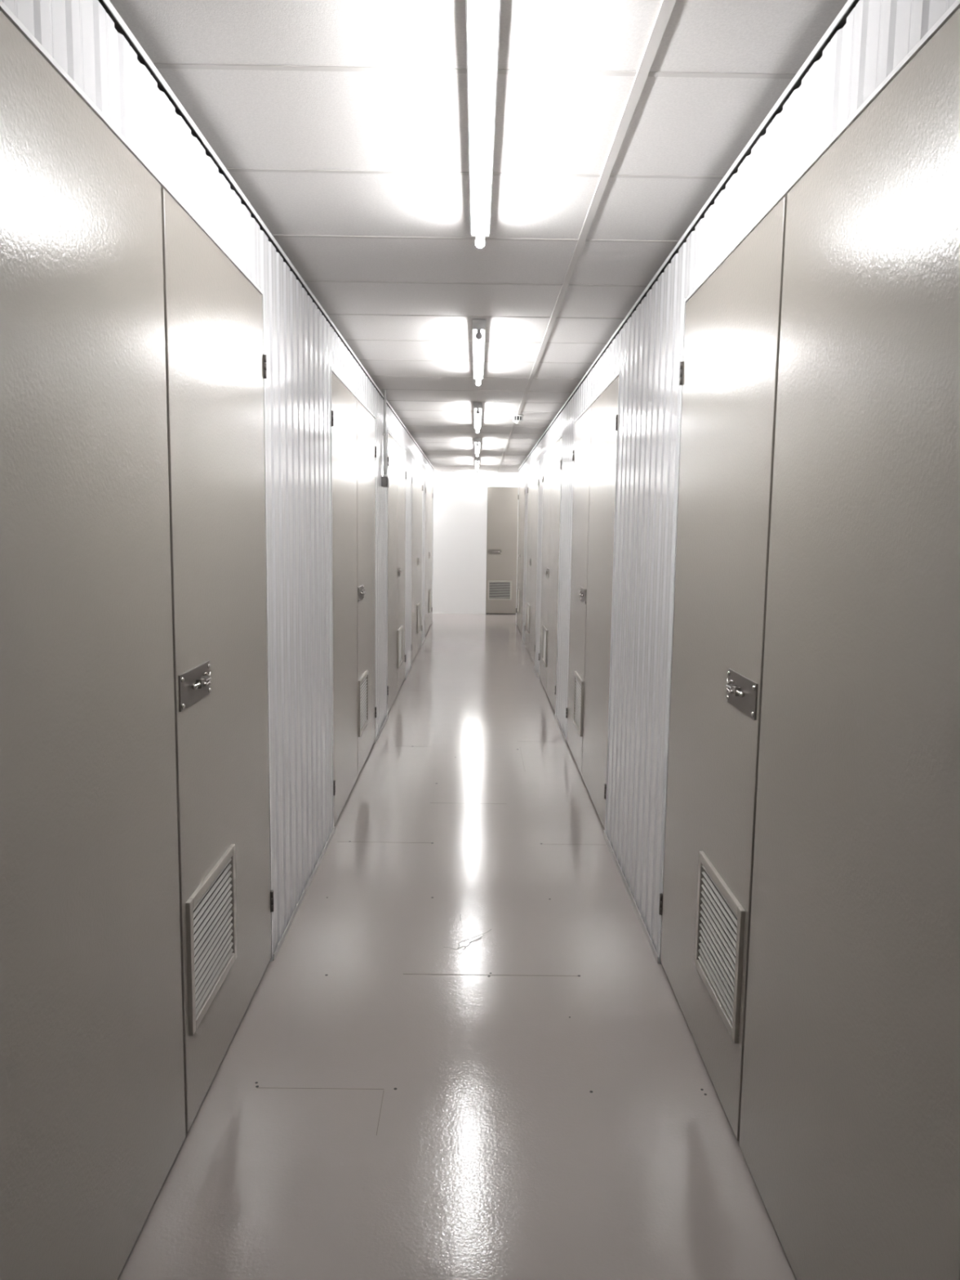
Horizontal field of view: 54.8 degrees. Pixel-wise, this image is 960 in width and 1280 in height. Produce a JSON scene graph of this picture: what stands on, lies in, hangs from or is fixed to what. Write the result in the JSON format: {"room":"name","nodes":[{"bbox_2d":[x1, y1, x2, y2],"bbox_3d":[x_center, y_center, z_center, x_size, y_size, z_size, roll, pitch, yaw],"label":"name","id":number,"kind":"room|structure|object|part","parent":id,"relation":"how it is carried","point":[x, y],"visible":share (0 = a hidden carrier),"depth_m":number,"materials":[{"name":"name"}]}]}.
{"room":"storage unit corridor","nodes":[
{"label":"storage unit corridor","id":0,"kind":"room"},
{"bbox_2d":[0,0,433,960],"bbox_3d":[-1.827,-0.412,5.583,2.198,2.500,19.200,1,7,0],"label":"wall","id":1,"kind":"structure","parent":0,"point":[79,39],"depth_m":3.46,"materials":[{"name":"white metal"}]},
{"bbox_2d":[0,9,273,1279],"bbox_3d":[-0.730,0.122,2.173,0.080,2.280,1.970,1,7,0],"label":"door","id":2,"kind":"structure","parent":1,"relation":"in","point":[136,898],"depth_m":1.80,"materials":[{"name":"grey metal"}]},
{"bbox_3d":[-0.717,0.114,2.329,0.004,0.088,0.248,1,7,0],"label":"lock plate","id":3,"kind":"part","parent":2,"relation":"part of","materials":[{"name":"silver metal"}]},
{"bbox_2d":[185,844,236,1035],"bbox_3d":[-0.724,0.795,2.513,0.013,0.348,0.430,1,7,0],"label":"vent grille","id":4,"kind":"object","parent":2,"relation":"attached to","point":[211,917],"depth_m":2.47,"materials":[{"name":"grey metal"}]},
{"bbox_2d":[97,0,434,469],"bbox_3d":[-0.739,-1.609,5.444,0.064,0.060,19.200,1,7,0],"label":"trim","id":5,"kind":"structure","parent":1,"relation":"attached to","point":[120,25],"depth_m":2.40,"materials":[{"name":"white metal"}]},
{"bbox_2d":[272,621,432,960],"bbox_3d":[-0.749,0.832,5.733,0.020,0.024,19.192,1,7,0],"label":"baseboard","id":6,"kind":"structure","parent":1,"relation":"attached to","point":[286,931],"depth_m":3.90,"materials":[{"name":"grey metal"}]},
{"bbox_2d":[331,371,376,826],"bbox_3d":[-0.743,-0.279,5.526,0.080,2.280,1.959,1,7,0],"label":"door","id":7,"kind":"structure","parent":1,"relation":"in","point":[353,426],"depth_m":5.27,"materials":[{"name":"grey metal"}]},
{"bbox_3d":[-0.730,-0.286,5.665,0.004,0.088,0.248,1,7,0],"label":"lock plate","id":8,"kind":"part","parent":7,"relation":"part of","materials":[{"name":"silver metal"}]},
{"bbox_2d":[358,670,368,737],"bbox_3d":[-0.737,0.395,5.849,0.013,0.348,0.430,1,7,0],"label":"vent grille","id":9,"kind":"object","parent":7,"relation":"attached to","point":[363,677],"depth_m":5.83,"materials":[{"name":"grey metal"}]},
{"bbox_2d":[381,389,389,487],"bbox_3d":[-0.701,-1.495,6.856,0.047,0.712,0.115,1,7,0],"label":"wall box","id":10,"kind":"object","parent":1,"relation":"attached to","point":[384,479],"visible":1,"depth_m":6.87,"materials":[{"name":"grey plastic"}]},
{"bbox_2d":[386,432,406,715],"bbox_3d":[-0.754,-0.614,8.318,0.080,2.280,1.898,1,7,0],"label":"door","id":11,"kind":"structure","parent":1,"relation":"in","point":[397,472],"depth_m":8.20,"materials":[{"name":"grey metal"}]},
{"bbox_3d":[-0.742,-0.621,8.461,0.004,0.088,0.248,1,7,0],"label":"lock plate","id":12,"kind":"part","parent":11,"relation":"part of","materials":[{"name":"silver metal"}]},
{"bbox_2d":[397,625,402,668],"bbox_3d":[-0.748,0.060,8.645,0.013,0.348,0.430,1,7,0],"label":"vent grille","id":13,"kind":"object","parent":11,"relation":"attached to","point":[400,627],"depth_m":8.65,"materials":[{"name":"grey metal"}]},
{"bbox_2d":[411,459,423,663],"bbox_3d":[-0.766,-0.950,11.118,0.080,2.280,1.998,1,7,0],"label":"door","id":14,"kind":"structure","parent":1,"relation":"in","point":[417,473],"depth_m":11.00,"materials":[{"name":"grey metal"}]},
{"bbox_2d":[417,602,420,633],"bbox_3d":[-0.759,-0.275,11.435,0.013,0.348,0.430,1,7,0],"label":"vent grille","id":15,"kind":"object","parent":14,"relation":"attached to","point":[418,603],"depth_m":11.44,"materials":[{"name":"grey metal"}]},
{"bbox_2d":[424,474,433,636],"bbox_3d":[-0.776,-1.276,13.839,0.080,2.280,2.138,1,7,0],"label":"door","id":16,"kind":"structure","parent":1,"relation":"in","point":[428,482],"depth_m":13.72,"materials":[{"name":"grey metal"}]},
{"bbox_2d":[428,588,431,613],"bbox_3d":[-0.770,-0.598,14.135,0.013,0.348,0.430,1,7,0],"label":"vent grille","id":17,"kind":"object","parent":16,"relation":"attached to","point":[429,589],"depth_m":14.20,"materials":[{"name":"grey metal"}]},
{"bbox_2d":[117,613,795,1279],"bbox_3d":[-0.047,0.818,6.534,5.800,0.121,20.980,1,7,0],"label":"floor","id":18,"kind":"structure","parent":0,"point":[466,1051],"depth_m":2.67,"materials":[{"name":"grey paint"}]},
{"bbox_2d":[432,471,518,613],"bbox_3d":[-0.070,-1.747,16.738,5.800,2.545,0.106,1,7,0],"label":"wall","id":19,"kind":"structure","parent":0,"point":[460,502],"depth_m":16.68,"materials":[{"name":"white paint"}]},
{"bbox_2d":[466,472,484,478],"bbox_3d":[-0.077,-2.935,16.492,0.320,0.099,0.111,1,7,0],"label":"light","id":20,"kind":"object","parent":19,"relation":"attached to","point":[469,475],"visible":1,"depth_m":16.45,"materials":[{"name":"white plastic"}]},
{"bbox_2d":[485,487,518,613],"bbox_3d":[0.622,-1.601,16.721,1.020,2.280,0.080,1,7,0],"label":"door","id":21,"kind":"structure","parent":19,"relation":"in","point":[502,502],"depth_m":16.70,"materials":[{"name":"grey metal"}]},
{"bbox_3d":[0.266,-1.595,16.707,0.248,0.088,0.004,1,7,0],"label":"lock plate","id":22,"kind":"part","parent":21,"relation":"part of","materials":[{"name":"silver metal"}]},
{"bbox_2d":[487,580,511,599],"bbox_3d":[0.357,-0.900,16.787,0.430,0.348,0.013,1,7,0],"label":"vent grille","id":23,"kind":"object","parent":21,"relation":"attached to","point":[496,589],"depth_m":16.79,"materials":[{"name":"grey metal"}]},
{"bbox_2d":[109,0,848,472],"bbox_3d":[-0.011,-1.791,6.221,5.800,0.055,20.980,1,7,0],"label":"ceiling","id":24,"kind":"structure","parent":0,"point":[343,124],"depth_m":2.51,"materials":[{"name":"paint"}]},
{"bbox_2d":[475,457,479,471],"bbox_3d":[-0.043,-2.635,13.885,0.066,0.090,1.510,1,7,0],"label":"ceiling light","id":25,"kind":"object","parent":24,"relation":"attached to","point":[477,459],"visible":1,"depth_m":13.32,"materials":[{"name":"white plastic"}]},
{"bbox_2d":[474,438,480,457],"bbox_3d":[-0.031,-2.300,11.085,0.066,0.090,1.510,1,7,0],"label":"ceiling light","id":26,"kind":"object","parent":24,"relation":"attached to","point":[477,441],"visible":1,"depth_m":10.62,"materials":[{"name":"white plastic"}]},
{"bbox_2d":[473,402,482,433],"bbox_3d":[-0.020,-1.954,8.196,0.066,0.090,1.510,1,7,0],"label":"ceiling light","id":27,"kind":"object","parent":24,"relation":"attached to","point":[477,406],"visible":1,"depth_m":7.77,"materials":[{"name":"white plastic"}]},
{"bbox_2d":[471,320,485,386],"bbox_3d":[-0.008,-1.600,5.247,0.066,0.090,1.510,1,7,0],"label":"ceiling light","id":28,"kind":"object","parent":24,"relation":"attached to","point":[478,326],"visible":1,"depth_m":4.90,"materials":[{"name":"white plastic"}]},
{"bbox_2d":[465,0,501,249],"bbox_3d":[0.004,-1.249,2.318,0.066,0.090,1.510,1,7,0],"label":"ceiling light","id":29,"kind":"object","parent":24,"relation":"attached to","point":[482,16],"visible":1,"depth_m":2.08,"materials":[{"name":"white plastic"}]},
{"bbox_2d":[512,414,523,423],"bbox_3d":[0.337,-1.962,8.236,0.100,0.074,0.100,1,7,0],"label":"smoke detector","id":30,"kind":"object","parent":24,"relation":"attached to","point":[517,419],"visible":1,"depth_m":8.21,"materials":[{"name":"white plastic"}]},
{"bbox_2d":[515,0,959,964],"bbox_3d":[1.760,-0.365,5.603,2.228,2.500,19.200,1,7,0],"label":"wall","id":31,"kind":"structure","parent":0,"point":[877,39],"depth_m":3.46,"materials":[{"name":"white metal"}]},
{"bbox_2d":[515,475,525,636],"bbox_3d":[0.625,-1.273,13.975,0.080,2.280,2.038,1,7,0],"label":"door","id":32,"kind":"structure","parent":31,"relation":"in","point":[519,610],"depth_m":13.88,"materials":[{"name":"grey metal"}]},
{"bbox_2d":[517,589,519,613],"bbox_3d":[0.598,-0.603,14.332,0.013,0.348,0.430,1,7,0],"label":"vent grille","id":33,"kind":"object","parent":32,"relation":"attached to","point":[518,590],"depth_m":14.17,"materials":[{"name":"grey metal"}]},
{"bbox_2d":[524,462,538,665],"bbox_3d":[0.636,-0.945,11.240,0.080,2.280,2.128,1,7,0],"label":"door","id":34,"kind":"structure","parent":31,"relation":"in","point":[533,475],"depth_m":11.10,"materials":[{"name":"grey metal"}]},
{"bbox_2d":[526,602,529,633],"bbox_3d":[0.609,-0.276,11.601,0.013,0.348,0.430,1,7,0],"label":"vent grille","id":35,"kind":"object","parent":34,"relation":"attached to","point":[528,603],"depth_m":11.59,"materials":[{"name":"grey metal"}]},
{"bbox_2d":[538,437,561,712],"bbox_3d":[0.647,-0.618,8.513,0.080,2.280,2.021,1,7,0],"label":"door","id":36,"kind":"structure","parent":31,"relation":"in","point":[551,478],"depth_m":8.35,"materials":[{"name":"grey metal"}]},
{"bbox_2d":[542,625,547,666],"bbox_3d":[0.620,0.055,8.841,0.013,0.348,0.430,1,7,0],"label":"vent grille","id":37,"kind":"object","parent":36,"relation":"attached to","point":[544,649],"depth_m":8.81,"materials":[{"name":"grey metal"}]},
{"bbox_2d":[515,621,659,963],"bbox_3d":[0.633,0.850,5.740,0.020,0.024,19.192,1,7,0],"label":"baseboard","id":38,"kind":"structure","parent":31,"relation":"attached to","point":[656,956],"depth_m":3.92,"materials":[{"name":"grey metal"}]},
{"bbox_2d":[565,375,618,829],"bbox_3d":[0.659,-0.265,5.567,0.080,2.280,2.035,1,7,0],"label":"door","id":39,"kind":"structure","parent":31,"relation":"in","point":[595,442],"depth_m":5.30,"materials":[{"name":"grey metal"}]},
{"bbox_2d":[573,671,583,736],"bbox_3d":[0.631,0.403,5.942,0.013,0.348,0.430,1,7,0],"label":"vent grille","id":40,"kind":"object","parent":39,"relation":"attached to","point":[578,711],"depth_m":5.91,"materials":[{"name":"grey metal"}]},
{"bbox_3d":[0.644,-0.278,5.758,0.004,0.088,0.248,1,7,0],"label":"lock plate","id":41,"kind":"part","parent":39,"relation":"part of","materials":[{"name":"silver metal"}]},
{"bbox_2d":[518,0,859,470],"bbox_3d":[0.690,-1.591,5.452,0.064,0.060,19.200,1,7,0],"label":"trim","id":42,"kind":"structure","parent":31,"relation":"attached to","point":[840,20],"depth_m":2.36,"materials":[{"name":"white metal"}]},
{"bbox_2d":[658,7,959,1279],"bbox_3d":[0.672,0.142,2.175,0.080,2.280,2.007,1,7,0],"label":"door","id":43,"kind":"structure","parent":31,"relation":"in","point":[809,910],"depth_m":1.73,"materials":[{"name":"grey metal"}]},
{"bbox_2d":[694,850,745,1044],"bbox_3d":[0.645,0.814,2.510,0.013,0.348,0.430,1,7,0],"label":"vent grille","id":44,"kind":"object","parent":43,"relation":"attached to","point":[720,927],"depth_m":2.47,"materials":[{"name":"grey metal"}]},
{"bbox_3d":[0.658,0.133,2.327,0.004,0.088,0.248,1,7,0],"label":"lock plate","id":45,"kind":"part","parent":43,"relation":"part of","materials":[{"name":"silver metal"}]}
]}

